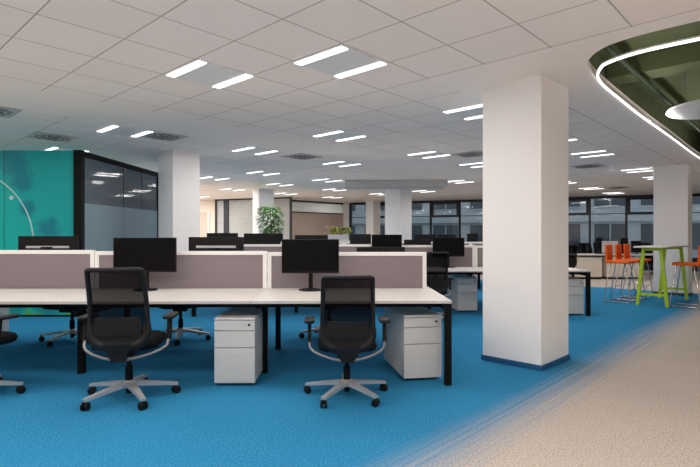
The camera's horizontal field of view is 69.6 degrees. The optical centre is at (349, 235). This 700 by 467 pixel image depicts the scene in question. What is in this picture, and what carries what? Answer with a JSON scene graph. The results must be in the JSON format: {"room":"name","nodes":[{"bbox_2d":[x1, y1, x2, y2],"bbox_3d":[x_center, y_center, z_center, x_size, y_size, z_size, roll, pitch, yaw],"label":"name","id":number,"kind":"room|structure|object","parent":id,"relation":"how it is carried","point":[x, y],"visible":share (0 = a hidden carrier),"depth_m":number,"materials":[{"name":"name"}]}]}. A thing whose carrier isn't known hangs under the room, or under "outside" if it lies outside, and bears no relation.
{"room":"open-plan office","nodes":[
{"label":"open-plan office","id":0,"kind":"room"},
{"bbox_2d":[0,150,72,316],"bbox_3d":[-6.720,-0.040,8.163,4.560,2.680,0.114,0,0,0],"label":"wall","id":1,"kind":"structure","parent":0,"point":[36,186],"depth_m":8.12,"materials":[{"name":"teal paint"}]},
{"bbox_2d":[73,150,157,316],"bbox_3d":[-4.298,-0.040,9.555,0.130,2.680,2.970,0,0,3],"label":"glass partition","id":2,"kind":"structure","parent":1,"relation":"in","point":[112,198],"depth_m":9.02,"materials":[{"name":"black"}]},
{"bbox_2d":[18,236,78,249],"bbox_3d":[-3.386,0.280,5.650,0.663,0.559,0.244,0,0,-1],"label":"monitor","id":3,"kind":"object","parent":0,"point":[24,242],"visible":0.27,"depth_m":5.65,"materials":[{"name":"black plastic"}]},
{"bbox_2d":[200,199,214,232],"bbox_3d":[-7.360,-0.130,21.560,3.280,2.860,0.120,0,0,0],"label":"wall","id":4,"kind":"structure","parent":0,"point":[206,205],"depth_m":21.50,"materials":[{"name":"paint"}]},
{"bbox_2d":[200,211,209,236],"bbox_3d":[-6.296,0.125,21.450,0.606,2.349,0.100,0,0,0],"label":"door","id":5,"kind":"structure","parent":4,"relation":"in","point":[204,216],"depth_m":21.46,"materials":[{"name":"white"}]},
{"bbox_2d":[215,197,291,238],"bbox_3d":[-4.038,-0.130,20.815,3.695,2.860,0.080,0,0,22],"label":"window","id":6,"kind":"structure","parent":4,"relation":"in","point":[231,215],"depth_m":21.01,"materials":[{"name":"grey"}]},
{"bbox_2d":[189,237,243,250],"bbox_3d":[-1.501,0.285,5.650,0.614,0.548,0.244,0,0,-1],"label":"monitor","id":7,"kind":"object","parent":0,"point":[195,243],"visible":0.38,"depth_m":5.65,"materials":[{"name":"black plastic"}]},
{"bbox_2d":[343,203,348,239],"bbox_3d":[-4.510,-0.130,25.643,9.701,2.860,0.150,0,0,22],"label":"wall","id":8,"kind":"structure","parent":0,"point":[346,205],"depth_m":23.79,"materials":[{"name":"white paint"}]},
{"bbox_2d":[292,200,343,238],"bbox_3d":[-1.795,-0.130,22.475,4.569,2.860,0.070,0,0,-44],"label":"window","id":9,"kind":"structure","parent":8,"relation":"in","point":[308,217],"depth_m":22.67,"materials":[{"name":"grey"}]},
{"bbox_2d":[349,202,365,239],"bbox_3d":[0.630,-0.130,23.543,1.345,2.860,0.180,0,0,22],"label":"window","id":10,"kind":"structure","parent":8,"relation":"in","point":[363,203],"depth_m":23.69,"materials":[{"name":"grey"}]},
{"bbox_2d":[0,0,699,202],"bbox_3d":[4.000,-1.610,11.239,26.000,0.100,32.478,0,0,0],"label":"ceiling","id":11,"kind":"structure","parent":0,"point":[76,68],"depth_m":5.19,"materials":[{"name":"tile"}]},
{"bbox_2d":[0,106,22,117],"bbox_3d":[-4.462,-1.553,6.212,0.595,0.014,0.595,0,0,43],"label":"ceiling vent","id":12,"kind":"object","parent":11,"relation":"in","point":[6,112],"visible":1,"depth_m":6.28,"materials":[{"name":"grey"}]},
{"bbox_2d":[26,132,79,142],"bbox_3d":[-4.686,-1.553,7.952,0.595,0.014,0.595,0,0,43],"label":"ceiling vent","id":13,"kind":"object","parent":11,"relation":"in","point":[38,135],"visible":1,"depth_m":7.93,"materials":[{"name":"grey"}]},
{"bbox_2d":[44,146,89,151],"bbox_3d":[-5.171,-1.549,9.177,0.592,0.022,0.598,0,0,43],"label":"recessed light","id":14,"kind":"object","parent":11,"relation":"in","point":[52,147],"visible":0.46,"depth_m":8.96,"materials":[{"name":"white"}]},
{"bbox_2d":[96,124,153,136],"bbox_3d":[-3.328,-1.549,7.458,0.592,0.022,0.598,0,0,43],"label":"recessed light","id":15,"kind":"object","parent":11,"relation":"in","point":[114,129],"visible":1,"depth_m":7.42,"materials":[{"name":"white plastic"}]},
{"bbox_2d":[139,130,189,141],"bbox_3d":[-2.921,-1.553,7.865,0.595,0.014,0.595,0,0,43],"label":"ceiling vent","id":16,"kind":"object","parent":11,"relation":"in","point":[157,135],"visible":0.99,"depth_m":7.85,"materials":[{"name":"grey"}]},
{"bbox_2d":[165,59,253,88],"bbox_3d":[-1.351,-1.549,4.856,0.592,0.022,0.598,0,0,43],"label":"recessed light","id":17,"kind":"object","parent":11,"relation":"in","point":[198,70],"visible":1,"depth_m":4.83,"materials":[{"name":"white plastic"}]},
{"bbox_2d":[200,176,228,179],"bbox_3d":[-3.653,-1.549,13.531,0.592,0.022,0.598,0,0,43],"label":"recessed light","id":18,"kind":"object","parent":11,"relation":"in","point":[207,177],"visible":0.88,"depth_m":13.50,"materials":[{"name":"white"}]},
{"bbox_2d":[231,146,277,154],"bbox_3d":[-1.732,-1.549,9.169,0.592,0.022,0.598,0,0,43],"label":"recessed light","id":19,"kind":"object","parent":11,"relation":"in","point":[252,150],"visible":1,"depth_m":9.12,"materials":[{"name":"white"}]},
{"bbox_2d":[246,171,279,175],"bbox_3d":[-2.143,-1.549,12.424,0.592,0.022,0.598,0,0,43],"label":"recessed light","id":20,"kind":"object","parent":11,"relation":"in","point":[264,173],"visible":1,"depth_m":12.40,"materials":[{"name":"white"}]},
{"bbox_2d":[266,183,293,185],"bbox_3d":[-2.118,-1.549,15.177,0.592,0.022,0.598,0,0,43],"label":"recessed light","id":21,"kind":"object","parent":11,"relation":"in","point":[276,184],"visible":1,"depth_m":15.15,"materials":[{"name":"white"}]},
{"bbox_2d":[281,153,322,159],"bbox_3d":[-0.940,-1.553,9.887,0.595,0.014,0.595,0,0,43],"label":"ceiling vent","id":22,"kind":"object","parent":11,"relation":"in","point":[301,156],"visible":1,"depth_m":9.83,"materials":[{"name":"grey"}]},
{"bbox_2d":[312,178,341,181],"bbox_3d":[-0.642,-1.549,14.033,0.592,0.022,0.598,0,0,43],"label":"recessed light","id":23,"kind":"object","parent":11,"relation":"in","point":[324,179],"visible":1,"depth_m":14.01,"materials":[{"name":"white"}]},
{"bbox_2d":[312,130,365,141],"bbox_3d":[-0.163,-1.549,7.816,0.592,0.022,0.598,0,0,43],"label":"recessed light","id":24,"kind":"object","parent":11,"relation":"in","point":[338,135],"visible":1,"depth_m":7.76,"materials":[{"name":"white plastic"}]},
{"bbox_2d":[294,44,386,78],"bbox_3d":[-0.083,-1.549,4.515,0.592,0.022,0.598,0,0,43],"label":"recessed light","id":25,"kind":"object","parent":11,"relation":"in","point":[340,61],"visible":1,"depth_m":4.47,"materials":[{"name":"white plastic"}]},
{"bbox_2d":[322,161,360,166],"bbox_3d":[-0.177,-1.549,10.837,0.592,0.022,0.598,0,0,43],"label":"recessed light","id":26,"kind":"object","parent":11,"relation":"in","point":[336,163],"visible":1,"depth_m":10.76,"materials":[{"name":"white"}]},
{"bbox_2d":[345,180,447,188],"bbox_3d":[1.290,-1.480,14.550,2.860,0.160,1.100,0,0,0],"label":"beam","id":27,"kind":"structure","parent":11,"relation":"attached to","point":[349,184],"depth_m":14.00,"materials":[{"name":"grey paint"}]},
{"bbox_2d":[407,150,450,158],"bbox_3d":[1.508,-1.549,9.608,0.592,0.022,0.598,0,0,43],"label":"recessed light","id":28,"kind":"object","parent":11,"relation":"in","point":[428,154],"visible":1,"depth_m":9.57,"materials":[{"name":"white"}]},
{"bbox_2d":[448,180,473,183],"bbox_3d":[3.131,-1.549,14.384,0.592,0.022,0.598,0,0,43],"label":"recessed light","id":29,"kind":"object","parent":11,"relation":"in","point":[454,181],"visible":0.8,"depth_m":14.31,"materials":[{"name":"white"}]},
{"bbox_2d":[443,103,482,119],"bbox_3d":[1.574,-1.549,6.292,0.592,0.022,0.598,0,0,43],"label":"recessed light","id":30,"kind":"object","parent":11,"relation":"in","point":[475,111],"visible":0.51,"depth_m":6.27,"materials":[{"name":"white plastic"}]},
{"bbox_2d":[451,150,482,157],"bbox_3d":[2.325,-1.553,9.591,0.595,0.014,0.595,0,0,43],"label":"ceiling vent","id":31,"kind":"object","parent":11,"relation":"in","point":[477,153],"visible":0.9,"depth_m":9.58,"materials":[{"name":"grey"}]},
{"bbox_2d":[459,162,482,167],"bbox_3d":[2.783,-1.549,10.976,0.592,0.022,0.598,0,0,43],"label":"recessed light","id":32,"kind":"object","parent":11,"relation":"in","point":[476,164],"visible":0.54,"depth_m":10.91,"materials":[{"name":"white"}]},
{"bbox_2d":[570,163,605,168],"bbox_3d":[5.303,-1.553,11.230,0.595,0.014,0.595,0,0,43],"label":"ceiling vent","id":33,"kind":"object","parent":11,"relation":"in","point":[596,164],"visible":1,"depth_m":11.23,"materials":[{"name":"grey"}]},
{"bbox_2d":[571,150,613,157],"bbox_3d":[4.582,-1.549,9.517,0.592,0.022,0.598,0,0,43],"label":"recessed light","id":34,"kind":"object","parent":11,"relation":"in","point":[597,152],"visible":1,"depth_m":9.46,"materials":[{"name":"white"}]},
{"bbox_2d":[621,167,652,172],"bbox_3d":[6.791,-1.549,11.887,0.592,0.022,0.598,0,0,43],"label":"recessed light","id":35,"kind":"object","parent":11,"relation":"in","point":[648,168],"visible":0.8,"depth_m":11.87,"materials":[{"name":"white"}]},
{"bbox_2d":[596,35,699,158],"bbox_3d":[6.619,-1.556,6.703,4.061,0.040,9.326,0,0,43],"label":"recessed light","id":36,"kind":"object","parent":11,"relation":"in","point":[695,38],"visible":1,"depth_m":4.51,"materials":[{"name":"white plastic"}]},
{"bbox_2d":[0,270,699,466],"bbox_3d":[4.000,1.360,11.239,26.000,0.120,32.478,0,0,0],"label":"floor","id":37,"kind":"structure","parent":0,"point":[627,393],"depth_m":3.87,"materials":[{"name":"carpet"}]},
{"bbox_2d":[0,308,8,330],"bbox_3d":[-4.480,1.005,5.984,0.352,0.590,0.767,0,0,0],"label":"drawer pedestal","id":38,"kind":"object","parent":37,"relation":"on","point":[3,311],"visible":0.23,"depth_m":6.30,"materials":[{"name":"white metal"}]},
{"bbox_2d":[0,314,25,393],"bbox_3d":[-3.075,0.765,4.050,0.758,1.068,0.755,0,0,16],"label":"office chair","id":39,"kind":"object","parent":37,"relation":"on","point":[6,337],"visible":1,"depth_m":4.12,"materials":[{"name":"grey metal"}]},
{"bbox_2d":[39,308,89,346],"bbox_3d":[-3.457,0.765,6.259,0.743,1.068,0.769,0,0,8],"label":"office chair","id":40,"kind":"object","parent":37,"relation":"on","point":[72,330],"visible":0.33,"depth_m":6.19,"materials":[{"name":"grey metal"}]},
{"bbox_2d":[77,267,180,410],"bbox_3d":[-1.768,0.765,4.053,0.743,1.068,0.769,0,0,-6],"label":"office chair","id":41,"kind":"object","parent":37,"relation":"on","point":[116,323],"visible":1,"depth_m":3.79,"materials":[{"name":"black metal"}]},
{"bbox_2d":[158,150,199,250],"bbox_3d":[-3.230,-0.130,9.520,0.600,2.860,0.530,0,0,45],"label":"pillar","id":42,"kind":"structure","parent":37,"relation":"on","point":[178,171],"depth_m":9.31,"materials":[{"name":"white paint"}]},
{"bbox_2d":[159,307,210,345],"bbox_3d":[-2.136,0.765,6.336,0.743,1.068,0.769,0,0,-15],"label":"office chair","id":43,"kind":"object","parent":37,"relation":"on","point":[180,330],"visible":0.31,"depth_m":6.29,"materials":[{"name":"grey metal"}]},
{"bbox_2d":[0,286,451,385],"bbox_3d":[-1.771,0.930,5.316,5.285,0.740,1.955,0,0,-1],"label":"desk","id":44,"kind":"object","parent":37,"relation":"on","point":[263,298],"visible":0.57,"depth_m":4.59,"materials":[{"name":"white laminate"}]},
{"bbox_2d":[0,250,95,288],"bbox_3d":[-3.622,0.368,5.387,1.777,0.435,0.036,0,0,-1],"label":"divider","id":45,"kind":"object","parent":44,"relation":"attached to","point":[19,269],"visible":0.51,"depth_m":5.38,"materials":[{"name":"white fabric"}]},
{"bbox_2d":[113,238,176,290],"bbox_3d":[-2.111,0.288,5.200,0.643,0.542,0.244,0,0,-1],"label":"monitor","id":46,"kind":"object","parent":44,"relation":"on","point":[150,254],"visible":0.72,"depth_m":5.17,"materials":[{"name":"black plastic"}]},
{"bbox_2d":[95,251,266,287],"bbox_3d":[-1.810,0.374,5.412,1.832,0.424,0.036,0,0,-1],"label":"divider","id":47,"kind":"object","parent":44,"relation":"attached to","point":[195,269],"visible":0.57,"depth_m":5.41,"materials":[{"name":"white"}]},
{"bbox_2d":[282,239,338,290],"bbox_3d":[-0.407,0.296,5.200,0.589,0.526,0.244,0,0,-1],"label":"monitor","id":48,"kind":"object","parent":44,"relation":"on","point":[310,256],"visible":0.96,"depth_m":5.17,"materials":[{"name":"black plastic"}]},
{"bbox_2d":[267,252,426,287],"bbox_3d":[-0.030,0.380,5.437,1.711,0.413,0.036,0,0,-1],"label":"divider","id":49,"kind":"object","parent":44,"relation":"attached to","point":[389,269],"visible":0.53,"depth_m":5.43,"materials":[{"name":"white"}]},
{"bbox_2d":[357,247,404,251],"bbox_3d":[0.346,0.341,5.650,0.544,0.436,0.244,0,0,-1],"label":"monitor","id":50,"kind":"object","parent":44,"relation":"on","point":[359,249],"visible":0.06,"depth_m":5.65,"materials":[{"name":"black plastic"}]},
{"bbox_2d":[214,307,262,383],"bbox_3d":[-1.003,1.005,4.742,0.352,0.590,0.767,0,0,0],"label":"drawer pedestal","id":51,"kind":"object","parent":37,"relation":"on","point":[238,330],"visible":0.91,"depth_m":4.37,"materials":[{"name":"white metal"}]},
{"bbox_2d":[253,189,273,232],"bbox_3d":[-2.905,-0.130,16.889,0.360,2.860,0.600,0,0,45],"label":"pillar","id":52,"kind":"structure","parent":37,"relation":"on","point":[261,197],"depth_m":16.71,"materials":[{"name":"white paint"}]},
{"bbox_2d":[255,206,284,232],"bbox_3d":[-2.469,0.195,15.496,1.012,2.210,1.019,0,0,0],"label":"potted tree","id":53,"kind":"object","parent":37,"relation":"on","point":[273,222],"visible":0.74,"depth_m":15.38,"materials":[{"name":"green plant"}]},
{"bbox_2d":[298,325,319,337],"bbox_3d":[-0.277,0.765,6.498,0.743,1.068,0.769,0,0,2],"label":"office chair","id":54,"kind":"object","parent":37,"relation":"on","point":[316,329],"visible":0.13,"depth_m":6.43,"materials":[{"name":"grey metal"}]},
{"bbox_2d":[304,275,389,407],"bbox_3d":[-0.030,0.796,4.103,0.701,1.005,0.725,0,0,-2],"label":"office chair","id":55,"kind":"object","parent":37,"relation":"on","point":[347,329],"visible":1,"depth_m":3.85,"materials":[{"name":"black fabric"}]},
{"bbox_2d":[366,200,379,241],"bbox_3d":[1.020,-0.130,22.318,0.450,2.860,0.450,0,0,45],"label":"pillar","id":56,"kind":"structure","parent":37,"relation":"on","point":[372,206],"depth_m":22.14,"materials":[{"name":"white paint"}]},
{"bbox_2d":[192,267,590,316],"bbox_3d":[0.668,0.930,9.175,6.465,0.740,2.060,0,0,-1],"label":"desk","id":57,"kind":"object","parent":37,"relation":"on","point":[470,271],"visible":0.16,"depth_m":8.21,"materials":[{"name":"white laminate"}]},
{"bbox_2d":[207,233,237,236],"bbox_3d":[-2.416,0.251,9.540,0.587,0.616,0.244,0,0,-1],"label":"monitor","id":58,"kind":"object","parent":57,"relation":"on","point":[208,234],"visible":0.13,"depth_m":9.54,"materials":[{"name":"black plastic"}]},
{"bbox_2d":[244,233,274,243],"bbox_3d":[-1.715,0.255,9.540,0.587,0.608,0.244,0,0,-1],"label":"monitor","id":59,"kind":"object","parent":57,"relation":"on","point":[249,238],"visible":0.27,"depth_m":9.54,"materials":[{"name":"black plastic"}]},
{"bbox_2d":[244,244,281,251],"bbox_3d":[-1.774,0.368,9.141,1.572,0.436,0.036,0,0,-1],"label":"divider","id":60,"kind":"object","parent":57,"relation":"attached to","point":[247,247],"visible":0.02,"depth_m":9.13,"materials":[{"name":"white"}]},
{"bbox_2d":[295,235,327,238],"bbox_3d":[-0.730,0.270,9.540,0.625,0.578,0.244,0,0,-1],"label":"monitor","id":61,"kind":"object","parent":57,"relation":"on","point":[296,236],"visible":0.12,"depth_m":9.54,"materials":[{"name":"black plastic"}]},
{"bbox_2d":[339,244,371,251],"bbox_3d":[-0.169,0.368,9.163,1.622,0.436,0.036,0,0,-1],"label":"divider","id":62,"kind":"object","parent":57,"relation":"attached to","point":[342,247],"visible":0.03,"depth_m":9.15,"materials":[{"name":"white"}]},
{"bbox_2d":[350,234,370,243],"bbox_3d":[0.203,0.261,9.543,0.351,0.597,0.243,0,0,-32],"label":"monitor","id":63,"kind":"object","parent":57,"relation":"on","point":[354,238],"visible":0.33,"depth_m":9.54,"materials":[{"name":"black plastic"}]},
{"bbox_2d":[372,235,401,246],"bbox_3d":[0.656,0.267,9.010,0.539,0.584,0.244,0,0,-1],"label":"monitor","id":64,"kind":"object","parent":57,"relation":"on","point":[377,240],"visible":0.46,"depth_m":8.98,"materials":[{"name":"black plastic"}]},
{"bbox_2d":[404,240,430,244],"bbox_3d":[1.279,0.314,9.540,0.512,0.491,0.244,0,0,-1],"label":"monitor","id":65,"kind":"object","parent":57,"relation":"on","point":[406,242],"visible":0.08,"depth_m":9.54,"materials":[{"name":"black plastic"}]},
{"bbox_2d":[402,245,474,266],"bbox_3d":[1.461,0.376,9.186,1.622,0.421,0.036,0,0,-1],"label":"divider","id":66,"kind":"object","parent":57,"relation":"attached to","point":[468,260],"visible":0.3,"depth_m":9.18,"materials":[{"name":"white"}]},
{"bbox_2d":[433,238,463,267],"bbox_3d":[1.759,0.294,9.010,0.568,0.530,0.244,0,0,-1],"label":"monitor","id":67,"kind":"object","parent":57,"relation":"on","point":[454,246],"visible":0.72,"depth_m":8.98,"materials":[{"name":"black plastic"}]},
{"bbox_2d":[475,246,482,266],"bbox_3d":[3.068,0.381,9.208,1.576,0.411,0.036,0,0,-1],"label":"divider","id":68,"kind":"object","parent":57,"relation":"attached to","point":[478,249],"visible":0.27,"depth_m":9.19,"materials":[{"name":"white"}]},
{"bbox_2d":[385,189,411,241],"bbox_3d":[1.495,-0.130,15.610,0.630,2.860,0.530,0,0,45],"label":"pillar","id":69,"kind":"structure","parent":37,"relation":"on","point":[398,202],"depth_m":15.40,"materials":[{"name":"white paint"}]},
{"bbox_2d":[384,307,441,379],"bbox_3d":[0.593,1.005,4.896,0.352,0.590,0.767,0,0,-10],"label":"drawer pedestal","id":70,"kind":"object","parent":37,"relation":"on","point":[413,348],"visible":0.93,"depth_m":4.54,"materials":[{"name":"white metal"}]},
{"bbox_2d":[412,201,430,233],"bbox_3d":[2.990,-0.130,22.578,1.345,2.860,0.180,0,0,22],"label":"window","id":71,"kind":"structure","parent":37,"relation":"on","point":[413,202],"depth_m":22.40,"materials":[{"name":"grey"}]},
{"bbox_2d":[427,252,453,318],"bbox_3d":[1.217,0.765,7.723,0.743,1.068,0.769,0,0,-6],"label":"office chair","id":72,"kind":"object","parent":37,"relation":"on","point":[438,279],"visible":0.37,"depth_m":7.45,"materials":[{"name":"grey metal"}]},
{"bbox_2d":[430,200,460,237],"bbox_3d":[4.170,-0.130,22.096,1.345,2.860,0.180,0,0,22],"label":"window","id":73,"kind":"structure","parent":37,"relation":"on","point":[438,202],"depth_m":22.00,"materials":[{"name":"grey"}]},
{"bbox_2d":[444,275,476,311],"bbox_3d":[1.964,1.005,8.994,0.352,0.590,0.767,0,0,-7],"label":"drawer pedestal","id":74,"kind":"object","parent":37,"relation":"on","point":[463,296],"visible":0.88,"depth_m":8.63,"materials":[{"name":"white metal"}]},
{"bbox_2d":[459,199,482,232],"bbox_3d":[5.350,-0.130,21.613,1.345,2.860,0.180,0,0,22],"label":"window","id":75,"kind":"structure","parent":37,"relation":"on","point":[474,200],"depth_m":21.59,"materials":[{"name":"grey"}]},
{"bbox_2d":[468,275,479,288],"bbox_3d":[1.476,0.930,12.984,6.520,0.740,2.060,0,0,-1],"label":"desk","id":76,"kind":"object","parent":37,"relation":"on","point":[478,276],"visible":0.03,"depth_m":12.40,"materials":[{"name":"metal"}]},
{"bbox_2d":[275,233,282,243],"bbox_3d":[-2.061,0.245,13.390,0.558,0.628,0.244,0,0,-1],"label":"monitor","id":77,"kind":"object","parent":76,"relation":"on","point":[278,236],"visible":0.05,"depth_m":13.39,"materials":[{"name":"black plastic"}]},
{"bbox_2d":[414,234,435,241],"bbox_3d":[1.994,0.258,13.390,0.585,0.602,0.244,0,0,-1],"label":"monitor","id":78,"kind":"object","parent":76,"relation":"on","point":[416,236],"visible":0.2,"depth_m":13.39,"materials":[{"name":"black plastic"}]},
{"bbox_2d":[438,234,455,237],"bbox_3d":[2.583,0.258,13.392,0.441,0.602,0.244,0,0,-26],"label":"monitor","id":79,"kind":"object","parent":76,"relation":"on","point":[439,235],"visible":0.13,"depth_m":13.39,"materials":[{"name":"black plastic"}]},
{"bbox_2d":[467,234,477,241],"bbox_3d":[3.257,0.248,13.390,0.242,0.623,0.242,0,0,44],"label":"monitor","id":80,"kind":"object","parent":76,"relation":"on","point":[470,237],"visible":0.39,"depth_m":13.39,"materials":[{"name":"black plastic"}]},
{"bbox_2d":[481,74,569,370],"bbox_3d":[1.851,-0.130,5.309,0.683,2.860,0.658,0,0,-45],"label":"pillar","id":81,"kind":"structure","parent":37,"relation":"on","point":[525,120],"depth_m":5.05,"materials":[{"name":"white paint"}]},
{"bbox_2d":[568,244,578,267],"bbox_3d":[6.035,0.765,14.205,0.743,1.068,0.769,0,0,-20],"label":"office chair","id":82,"kind":"object","parent":37,"relation":"on","point":[572,248],"visible":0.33,"depth_m":13.94,"materials":[{"name":"grey metal"}]},
{"bbox_2d":[568,277,583,314],"bbox_3d":[3.660,1.005,8.636,0.352,0.590,0.767,0,0,0],"label":"drawer pedestal","id":83,"kind":"object","parent":37,"relation":"on","point":[575,285],"visible":0.47,"depth_m":8.26,"materials":[{"name":"white metal"}]},
{"bbox_2d":[568,243,589,274],"bbox_3d":[7.535,0.765,16.601,0.743,1.068,0.769,0,0,30],"label":"office chair","id":84,"kind":"object","parent":37,"relation":"on","point":[582,248],"visible":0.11,"depth_m":16.82,"materials":[{"name":"grey metal"}]},
{"bbox_2d":[568,196,590,242],"bbox_3d":[8.890,-0.130,20.167,1.345,2.860,0.180,0,0,22],"label":"window","id":85,"kind":"structure","parent":37,"relation":"on","point":[587,198],"depth_m":19.91,"materials":[{"name":"grey"}]},
{"bbox_2d":[574,257,601,278],"bbox_3d":[7.207,0.970,15.375,0.736,0.660,0.450,0,0,0],"label":"storage cabinet","id":86,"kind":"object","parent":37,"relation":"on","point":[594,264],"visible":0.81,"depth_m":15.15,"materials":[{"name":"beige"}]},
{"bbox_2d":[587,243,600,256],"bbox_3d":[8.287,0.765,17.195,0.743,1.068,0.769,0,0,-20],"label":"office chair","id":87,"kind":"object","parent":37,"relation":"on","point":[589,247],"visible":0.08,"depth_m":17.50,"materials":[{"name":"grey metal"}]},
{"bbox_2d":[593,242,604,256],"bbox_3d":[8.978,0.765,17.898,0.743,1.068,0.769,0,0,5],"label":"office chair","id":88,"kind":"object","parent":37,"relation":"on","point":[594,243],"visible":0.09,"depth_m":18.17,"materials":[{"name":"grey metal"}]},
{"bbox_2d":[589,195,627,256],"bbox_3d":[10.070,-0.130,19.684,1.345,2.860,0.180,0,0,22],"label":"window","id":89,"kind":"structure","parent":37,"relation":"on","point":[623,196],"depth_m":19.46,"materials":[{"name":"grey"}]},
{"bbox_2d":[571,253,652,276],"bbox_3d":[8.430,0.927,15.550,3.540,0.745,0.900,0,0,0],"label":"desk","id":90,"kind":"object","parent":37,"relation":"on","point":[578,254],"visible":0.41,"depth_m":15.12,"materials":[{"name":"white laminate"}]},
{"bbox_2d":[595,237,602,253],"bbox_3d":[7.756,0.299,15.690,0.244,0.509,0.244,0,0,-1],"label":"monitor","id":91,"kind":"object","parent":90,"relation":"on","point":[598,239],"visible":0.99,"depth_m":15.68,"materials":[{"name":"black plastic"}]},
{"bbox_2d":[602,241,617,252],"bbox_3d":[7.996,0.354,15.490,0.492,0.399,0.244,0,0,-1],"label":"monitor","id":92,"kind":"object","parent":90,"relation":"on","point":[604,243],"visible":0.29,"depth_m":15.49,"materials":[{"name":"grey"}]},
{"bbox_2d":[620,238,627,253],"bbox_3d":[8.597,0.309,15.790,0.244,0.490,0.244,0,0,-1],"label":"monitor","id":93,"kind":"object","parent":90,"relation":"on","point":[622,240],"visible":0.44,"depth_m":15.78,"materials":[{"name":"black plastic"}]},
{"bbox_2d":[631,241,640,253],"bbox_3d":[8.795,0.351,15.492,0.245,0.405,0.245,0,0,44],"label":"monitor","id":94,"kind":"object","parent":90,"relation":"on","point":[633,243],"visible":0.8,"depth_m":15.49,"materials":[{"name":"black plastic"}]},
{"bbox_2d":[603,244,635,303],"bbox_3d":[5.353,0.735,9.992,0.506,1.128,0.448,0,0,45],"label":"bar stool","id":95,"kind":"object","parent":37,"relation":"on","point":[608,248],"visible":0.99,"depth_m":10.00,"materials":[{"name":"orange plastic"}]},
{"bbox_2d":[602,257,639,278],"bbox_3d":[8.221,0.970,15.375,0.992,0.660,0.450,0,0,0],"label":"storage cabinet","id":96,"kind":"object","parent":37,"relation":"on","point":[605,266],"visible":0.57,"depth_m":15.15,"materials":[{"name":"beige"}]},
{"bbox_2d":[613,244,645,300],"bbox_3d":[5.770,0.735,10.409,0.506,1.128,0.448,0,0,45],"label":"bar stool","id":97,"kind":"object","parent":37,"relation":"on","point":[618,251],"visible":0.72,"depth_m":10.44,"materials":[{"name":"plastic"}]},
{"bbox_2d":[622,244,652,297],"bbox_3d":[6.166,0.735,10.805,0.506,1.128,0.448,0,0,45],"label":"bar stool","id":98,"kind":"object","parent":37,"relation":"on","point":[626,247],"visible":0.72,"depth_m":10.82,"materials":[{"name":"plastic"}]},
{"bbox_2d":[626,195,652,269],"bbox_3d":[11.250,-0.130,19.202,1.345,2.860,0.180,0,0,22],"label":"window","id":99,"kind":"structure","parent":37,"relation":"on","point":[630,197],"depth_m":19.22,"materials":[{"name":"grey"}]},
{"bbox_2d":[641,243,652,274],"bbox_3d":[10.060,0.765,16.797,0.743,1.068,0.769,0,0,-10],"label":"office chair","id":100,"kind":"object","parent":37,"relation":"on","point":[642,244],"visible":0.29,"depth_m":17.04,"materials":[{"name":"grey metal"}]},
{"bbox_2d":[633,245,690,306],"bbox_3d":[6.175,0.746,9.924,1.930,1.113,0.545,0,0,-45],"label":"table","id":101,"kind":"object","parent":37,"relation":"on","point":[662,249],"visible":0.98,"depth_m":9.48,"materials":[{"name":"white laminate"}]},
{"bbox_2d":[653,164,692,295],"bbox_3d":[7.218,-0.130,11.275,0.428,2.860,0.688,0,0,-45],"label":"pillar","id":102,"kind":"structure","parent":37,"relation":"on","point":[672,184],"depth_m":11.12,"materials":[{"name":"white paint"}]},
{"bbox_2d":[669,246,699,308],"bbox_3d":[6.223,0.735,9.291,0.506,1.128,0.448,0,0,45],"label":"bar stool","id":103,"kind":"object","parent":37,"relation":"on","point":[693,264],"visible":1,"depth_m":9.24,"materials":[{"name":"orange plastic"}]},
{"bbox_2d":[692,193,699,270],"bbox_3d":[12.430,-0.130,18.720,1.345,2.860,0.180,0,0,22],"label":"window","id":104,"kind":"structure","parent":37,"relation":"on","point":[698,194],"depth_m":18.53,"materials":[{"name":"grey"}]},
{"bbox_3d":[-0.347,0.725,17.483,0.840,1.150,0.435,0,0,0],"label":"storage cabinet","id":105,"kind":"object","parent":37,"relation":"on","visible":0},
{"bbox_2d":[325,226,352,239],"bbox_3d":[-0.357,-0.102,17.505,1.051,0.500,0.456,0,0,0],"label":"flower planter","id":106,"kind":"object","parent":105,"relation":"on","point":[333,229],"visible":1,"depth_m":17.39,"materials":[{"name":"grey"}]},
{"bbox_2d":[589,52,699,152],"bbox_3d":[6.669,-1.990,6.565,5.080,0.660,10.980,0,0,43],"label":"wall","id":107,"kind":"structure","parent":0,"point":[632,91],"depth_m":8.53,"materials":[{"name":"green paint"}]},
{"bbox_2d":[604,44,699,132],"bbox_3d":[5.271,-1.940,7.389,3.955,0.060,10.563,0,0,18],"label":"pipe","id":108,"kind":"object","parent":107,"relation":"attached to","point":[609,49],"visible":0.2,"depth_m":6.19,"materials":[{"name":"green metal"}]},
{"bbox_2d":[606,42,699,85],"bbox_3d":[5.256,-2.160,5.080,4.840,0.220,0.400,0,0,43],"label":"air duct","id":109,"kind":"object","parent":107,"relation":"attached to","point":[685,58],"visible":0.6,"depth_m":6.24,"materials":[{"name":"green metal"}]},
{"bbox_2d":[597,21,699,136],"bbox_3d":[6.669,-2.370,6.565,5.000,0.100,10.900,0,0,43],"label":"ceiling slab","id":110,"kind":"structure","parent":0,"point":[681,88],"depth_m":7.29,"materials":[{"name":"green paint"}]},
{"bbox_2d":[666,99,699,119],"bbox_3d":[4.800,-1.980,6.500,1.240,0.680,1.240,0,0,0],"label":"disc","id":111,"kind":"object","parent":110,"relation":"hanging from","point":[690,110],"visible":0.95,"depth_m":6.64,"materials":[{"name":"white paint"}]},
{"label":"outside","id":112,"kind":"structure","parent":0,"visible":0},
{"bbox_3d":[10.000,1.550,53.800,100.000,0.100,52.400,0,0,0],"label":"ground","id":113,"kind":"structure","parent":112,"visible":0},
{"bbox_2d":[352,196,699,257],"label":"window","id":114,"kind":"structure","parent":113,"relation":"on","point":[611,227],"depth_m":31.81,"materials":[{"name":"grey glass"}]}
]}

